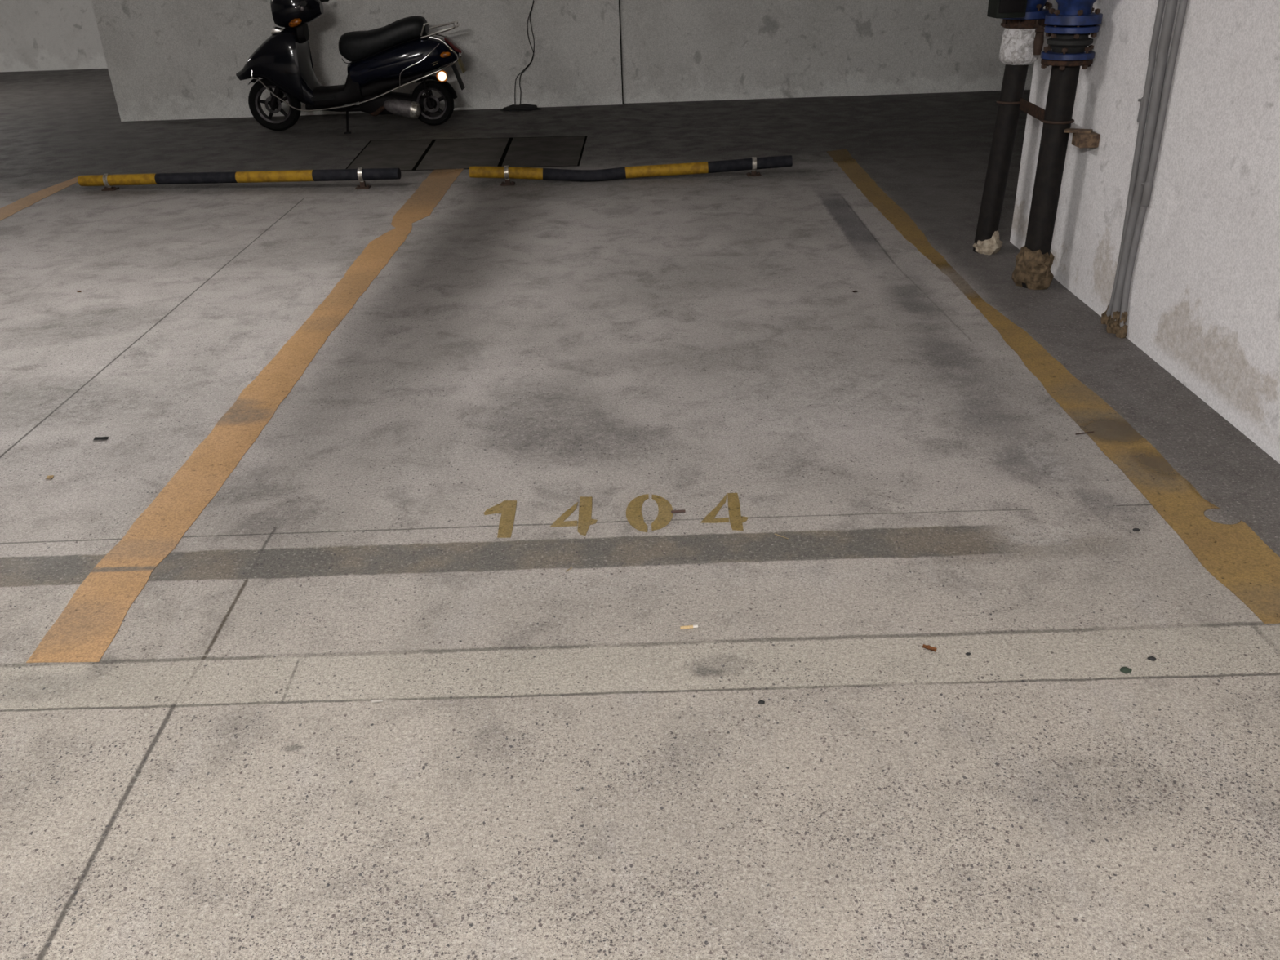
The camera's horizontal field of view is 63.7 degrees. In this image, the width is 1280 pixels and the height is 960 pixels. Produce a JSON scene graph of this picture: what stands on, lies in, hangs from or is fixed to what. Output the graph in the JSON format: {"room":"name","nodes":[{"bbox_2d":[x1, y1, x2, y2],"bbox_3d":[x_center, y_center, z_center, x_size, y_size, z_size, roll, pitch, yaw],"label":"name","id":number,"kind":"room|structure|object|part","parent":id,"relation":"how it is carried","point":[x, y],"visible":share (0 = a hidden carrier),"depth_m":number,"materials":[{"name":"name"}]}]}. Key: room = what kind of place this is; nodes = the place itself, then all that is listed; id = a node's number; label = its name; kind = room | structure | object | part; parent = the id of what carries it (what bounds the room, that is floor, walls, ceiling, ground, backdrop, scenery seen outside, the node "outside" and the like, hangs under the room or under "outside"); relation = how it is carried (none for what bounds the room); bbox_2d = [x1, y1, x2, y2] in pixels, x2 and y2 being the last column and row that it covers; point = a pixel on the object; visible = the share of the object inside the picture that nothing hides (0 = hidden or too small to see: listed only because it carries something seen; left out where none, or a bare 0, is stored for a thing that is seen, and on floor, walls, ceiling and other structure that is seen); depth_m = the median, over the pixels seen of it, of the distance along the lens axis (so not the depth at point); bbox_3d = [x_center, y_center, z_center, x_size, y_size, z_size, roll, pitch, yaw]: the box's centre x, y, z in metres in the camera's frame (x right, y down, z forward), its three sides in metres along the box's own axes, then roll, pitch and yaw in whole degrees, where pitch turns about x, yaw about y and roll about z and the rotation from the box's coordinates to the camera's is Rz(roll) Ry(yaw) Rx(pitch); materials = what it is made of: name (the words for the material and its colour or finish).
{"room":"parking garage","nodes":[
{"label":"parking garage","id":0,"kind":"room"},
{"bbox_2d":[0,0,107,71],"bbox_3d":[-2.178,-7.160,13.551,22.000,2.900,0.300,-2,28,0],"label":"wall","id":1,"kind":"structure","parent":0,"point":[36,35],"depth_m":13.92,"materials":[{"name":"white paint"}]},
{"bbox_2d":[90,0,622,121],"bbox_3d":[-2.505,-4.741,8.949,4.608,2.900,0.400,-2,28,0],"label":"wall","id":2,"kind":"structure","parent":0,"point":[166,60],"depth_m":9.19,"materials":[{"name":"white paint"}]},
{"bbox_2d":[514,0,534,104],"bbox_3d":[-1.020,-3.930,9.144,0.285,1.137,0.008,-2,28,0],"label":"hanging cable","id":3,"kind":"object","parent":2,"relation":"hanging from","point":[528,65],"visible":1,"depth_m":9.21,"materials":[{"name":"black rubber"}]},
{"bbox_2d":[618,0,623,104],"bbox_3d":[-0.201,-4.723,8.761,0.009,2.900,0.006,-2,28,0],"label":"trim","id":4,"kind":"structure","parent":2,"relation":"attached to","point":[619,0],"depth_m":9.23,"materials":[{"name":"black metal"}]},
{"bbox_2d":[0,68,1279,959],"bbox_3d":[-2.012,-0.993,5.097,22.000,0.200,24.000,-2,28,0],"label":"floor","id":5,"kind":"structure","parent":0,"point":[548,766],"depth_m":2.42,"materials":[{"name":"concrete"}]},
{"bbox_2d":[0,176,78,220],"bbox_3d":[-3.800,-1.602,6.162,0.213,0.001,2.226,-2,28,0],"label":"painted line","id":6,"kind":"object","parent":5,"relation":"on","point":[7,211],"visible":0.89,"depth_m":6.48,"materials":[{"name":"paint"}]},
{"bbox_2d":[45,475,53,479],"bbox_3d":[-1.702,-0.007,2.969,0.018,0.004,0.022,-7,28,-10],"label":"scrap","id":7,"kind":"object","parent":5,"relation":"on","point":[48,477],"visible":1,"depth_m":2.97,"materials":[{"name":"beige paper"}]},
{"bbox_2d":[93,436,108,439],"bbox_3d":[-1.675,-0.128,3.198,0.044,0.004,0.022,-2,28,0],"label":"crumb","id":8,"kind":"object","parent":5,"relation":"on","point":[95,437],"visible":1,"depth_m":3.20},
{"bbox_2d":[77,167,400,191],"bbox_3d":[-2.556,-1.911,6.539,2.138,0.124,0.086,2,28,7],"label":"wheel stop","id":9,"kind":"object","parent":5,"relation":"on","point":[360,174],"visible":1,"depth_m":6.50,"materials":[{"name":"yellow paint"}]},
{"bbox_2d":[26,168,463,662],"bbox_3d":[-1.263,-0.896,4.643,0.218,0.001,5.545,-2,28,0],"label":"painted line","id":10,"kind":"object","parent":5,"relation":"on","point":[95,612],"visible":1,"depth_m":2.96,"materials":[{"name":"paint"}]},
{"bbox_2d":[235,0,466,133],"bbox_3d":[-2.388,-3.547,8.375,1.874,1.311,0.710,-2,28,0],"label":"scooter","id":11,"kind":"object","parent":5,"relation":"on","point":[400,53],"visible":1,"depth_m":8.33,"materials":[{"name":"black plastic"}]},
{"bbox_3d":[-2.897,-3.595,8.253,0.102,0.076,0.100,-2,28,0],"label":"head trim","id":12,"kind":"part","parent":11,"relation":"part of","materials":[{"name":"silver metal"}]},
{"bbox_3d":[-2.310,-3.281,8.334,1.684,0.524,0.146,-2,28,0],"label":"guard rail","id":13,"kind":"part","parent":11,"relation":"part of","materials":[{"name":"silver metal"}]},
{"bbox_3d":[-2.083,-3.579,8.362,0.727,0.328,0.300,-2,28,0],"label":"seat","id":14,"kind":"part","parent":11,"relation":"part of","materials":[{"name":"black leather"}]},
{"bbox_3d":[-1.926,-3.428,8.443,0.901,0.375,0.424,-2,28,0],"label":"panel","id":15,"kind":"part","parent":11,"relation":"part of","materials":[{"name":"black plastic"}]},
{"bbox_3d":[-1.771,-3.333,8.273,0.357,0.302,0.045,-8,28,-11],"label":"panel trim","id":16,"kind":"part","parent":11,"relation":"part of","materials":[{"name":"silver metal"}]},
{"bbox_3d":[-2.313,-3.429,8.618,1.684,0.524,0.146,-2,28,0],"label":"guard rail","id":17,"kind":"part","parent":11,"relation":"part of","materials":[{"name":"silver metal"}]},
{"bbox_2d":[436,70,448,82],"bbox_3d":[-1.606,-3.282,8.368,0.092,0.092,0.034,-2,28,0],"label":"lamp","id":18,"kind":"object","parent":11,"relation":"attached to","point":[442,76],"depth_m":8.35,"materials":[{"name":"white"}]},
{"bbox_2d":[444,35,462,53],"bbox_3d":[-1.515,-3.545,8.387,0.125,0.134,0.160,-2,28,0],"label":"tail light","id":19,"kind":"object","parent":11,"relation":"attached to","point":[448,41],"depth_m":8.34,"materials":[{"name":"red plastic"}]},
{"bbox_3d":[-1.466,-3.410,8.458,0.041,0.115,0.170,-2,28,0],"label":"number plate","id":20,"kind":"part","parent":11,"relation":"part of","materials":[{"name":"metal"}]},
{"bbox_2d":[371,699,382,702],"bbox_3d":[-0.521,0.439,2.040,0.022,0.002,0.008,-5,28,-5],"label":"paper scrap","id":21,"kind":"object","parent":5,"relation":"on","point":[377,700],"visible":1,"depth_m":2.04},
{"bbox_2d":[346,139,434,170],"bbox_3d":[-1.820,-2.372,7.502,0.509,0.001,1.323,-3,28,-2],"label":"slab","id":22,"kind":"object","parent":5,"relation":"on","point":[403,154],"visible":0.79,"depth_m":7.49,"materials":[{"name":"grey concrete"}]},
{"bbox_2d":[413,137,511,170],"bbox_3d":[-1.274,-2.373,7.469,0.641,0.001,1.268,-2,28,0],"label":"slab","id":23,"kind":"object","parent":5,"relation":"on","point":[442,153],"visible":0.86,"depth_m":7.42,"materials":[{"name":"grey concrete"}]},
{"bbox_2d":[499,103,542,111],"bbox_3d":[-1.081,-3.359,9.305,0.391,0.073,0.188,-2,28,0],"label":"heap","id":24,"kind":"object","parent":5,"relation":"on","point":[523,107],"visible":0.98,"depth_m":9.26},
{"bbox_2d":[499,135,586,167],"bbox_3d":[-0.695,-2.379,7.441,0.590,0.001,1.240,-2,28,0],"label":"slab","id":25,"kind":"object","parent":5,"relation":"on","point":[549,151],"visible":0.86,"depth_m":7.39,"materials":[{"name":"grey concrete"}]},
{"bbox_2d":[483,493,748,537],"bbox_3d":[-0.067,0.089,2.681,0.689,0.001,0.208,-2,28,0],"label":"painted number","id":26,"kind":"object","parent":5,"relation":"on","point":[507,508],"visible":1,"depth_m":2.67,"materials":[{"name":"paint"}]},
{"bbox_2d":[469,155,792,186],"bbox_3d":[-0.055,-1.928,6.410,2.003,0.120,0.088,-2,28,-1],"label":"wheel stop","id":27,"kind":"object","parent":5,"relation":"on","point":[507,172],"visible":1,"depth_m":6.38,"materials":[{"name":"yellow paint"}]},
{"bbox_2d":[671,509,684,513],"bbox_3d":[0.099,0.082,2.678,0.036,0.007,0.007,-3,28,-3],"label":"stick","id":28,"kind":"object","parent":5,"relation":"on","point":[683,510],"visible":1,"depth_m":2.67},
{"bbox_2d":[680,624,697,629],"bbox_3d":[0.106,0.318,2.227,0.038,0.007,0.007,-5,28,-6],"label":"cigarette butt","id":29,"kind":"object","parent":5,"relation":"on","point":[696,625],"visible":1,"depth_m":2.22,"materials":[{"name":"beige paper"}]},
{"bbox_2d":[757,699,764,703],"bbox_3d":[0.236,0.432,2.003,0.014,0.006,0.010,-2,28,0],"label":"pebble","id":30,"kind":"object","parent":5,"relation":"on","point":[760,701],"visible":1,"depth_m":2.00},
{"bbox_2d":[921,644,937,652],"bbox_3d":[0.598,0.348,2.132,0.029,0.008,0.012,16,33,31],"label":"dry leaf","id":31,"kind":"object","parent":5,"relation":"on","point":[928,647],"visible":1,"depth_m":2.13,"materials":[{"name":"brown plant"}]},
{"bbox_2d":[973,0,1052,254],"bbox_3d":[1.592,-2.327,4.082,0.212,2.921,0.255,7,29,16],"label":"riser pipe","id":32,"kind":"object","parent":5,"relation":"on","point":[1021,45],"visible":0.92,"depth_m":4.45,"materials":[{"name":"black metal"}]},
{"bbox_2d":[986,0,1026,18],"bbox_3d":[1.484,-1.998,4.128,0.119,0.260,0.125,-2,28,0],"label":"control box","id":33,"kind":"object","parent":32,"relation":"attached to","point":[997,9],"visible":1,"depth_m":4.12,"materials":[{"name":"black metal"}]},
{"bbox_3d":[1.485,-1.970,4.076,0.102,0.220,0.006,-2,28,0],"label":"lid","id":34,"kind":"part","parent":33,"relation":"part of","materials":[{"name":"black plastic"}]},
{"bbox_2d":[1033,25,1044,54],"bbox_3d":[1.642,-1.830,4.280,0.060,0.110,0.158,-2,28,0],"label":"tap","id":35,"kind":"object","parent":32,"relation":"on","point":[1038,30],"depth_m":4.23,"materials":[{"name":"brown metal"}]},
{"bbox_2d":[828,151,1279,623],"bbox_3d":[1.370,-0.993,4.653,0.195,0.001,5.591,-2,28,0],"label":"painted line","id":36,"kind":"object","parent":5,"relation":"on","point":[1233,554],"visible":1,"depth_m":2.79,"materials":[{"name":"yellow paint"}]},
{"bbox_2d":[1011,0,1102,289],"bbox_3d":[1.588,-2.065,3.618,0.198,2.953,0.232,10,30,21],"label":"riser pipe","id":37,"kind":"object","parent":5,"relation":"on","point":[1071,25],"visible":0.98,"depth_m":3.95,"materials":[{"name":"black metal"}]},
{"bbox_2d":[1075,431,1094,435],"bbox_3d":[1.305,-0.137,3.019,0.060,0.003,0.006,-7,28,-10],"label":"twig","id":38,"kind":"object","parent":5,"relation":"on","point":[1093,431],"visible":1,"depth_m":3.02,"materials":[{"name":"brown wood"}]},
{"bbox_2d":[1120,666,1131,673],"bbox_3d":[0.967,0.379,2.052,0.024,0.010,0.016,-2,28,0],"label":"pebble","id":39,"kind":"object","parent":5,"relation":"on","point":[1124,669],"visible":1,"depth_m":2.05,"materials":[{"name":"grey stone"}]},
{"bbox_2d":[1132,528,1139,531],"bbox_3d":[1.218,0.122,2.529,0.018,0.008,0.012,-2,28,0],"label":"pebble","id":40,"kind":"object","parent":5,"relation":"on","point":[1133,529],"visible":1,"depth_m":2.53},
{"bbox_2d":[1146,656,1155,661],"bbox_3d":[1.035,0.361,2.084,0.016,0.008,0.012,-2,28,0],"label":"pebble","id":41,"kind":"object","parent":5,"relation":"on","point":[1150,658],"visible":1,"depth_m":2.08,"materials":[{"name":"grey stone"}]},
{"bbox_2d":[619,0,1034,103],"bbox_3d":[3.338,-4.945,8.951,7.080,2.900,0.340,-2,28,0],"label":"wall","id":42,"kind":"structure","parent":0,"point":[673,51],"depth_m":9.29,"materials":[{"name":"white paint"}]},
{"bbox_2d":[1009,0,1279,463],"bbox_3d":[1.843,-0.034,-0.339,0.301,2.900,10.306,-1,28,1],"label":"wall","id":43,"kind":"structure","parent":0,"point":[1204,300],"depth_m":3.22,"materials":[{"name":"white paint"}]},
{"bbox_2d":[996,97,1100,148],"bbox_3d":[1.642,-1.460,4.183,0.180,0.102,0.687,-2,28,0],"label":"bracket","id":44,"kind":"object","parent":43,"relation":"attached to","point":[1082,138],"visible":0.91,"depth_m":3.94,"materials":[{"name":"metal"}]},
{"bbox_3d":[1.620,-1.514,4.227,0.008,0.045,0.448,0,28,4],"label":"cross arm","id":45,"kind":"part","parent":44,"relation":"part of","materials":[{"name":"metal"}]},
{"bbox_2d":[1100,0,1164,324],"bbox_3d":[1.696,-1.861,3.183,0.036,2.918,0.081,-2,28,0],"label":"conduit","id":46,"kind":"object","parent":43,"relation":"attached to","point":[1141,119],"visible":0.8,"depth_m":3.53,"materials":[{"name":"grey metal"}]},
{"bbox_2d":[1106,0,1177,333],"bbox_3d":[1.691,-1.823,3.112,0.056,2.919,0.080,-2,28,0],"label":"conduit","id":47,"kind":"object","parent":43,"relation":"attached to","point":[1171,6],"visible":0.77,"depth_m":3.47,"materials":[{"name":"grey metal"}]},
{"bbox_2d":[1115,0,1187,338],"bbox_3d":[1.695,-1.800,3.066,0.040,2.918,0.066,-2,28,0],"label":"conduit","id":48,"kind":"object","parent":43,"relation":"attached to","point":[1122,328],"visible":1,"depth_m":3.46,"materials":[{"name":"grey metal"}]}
]}

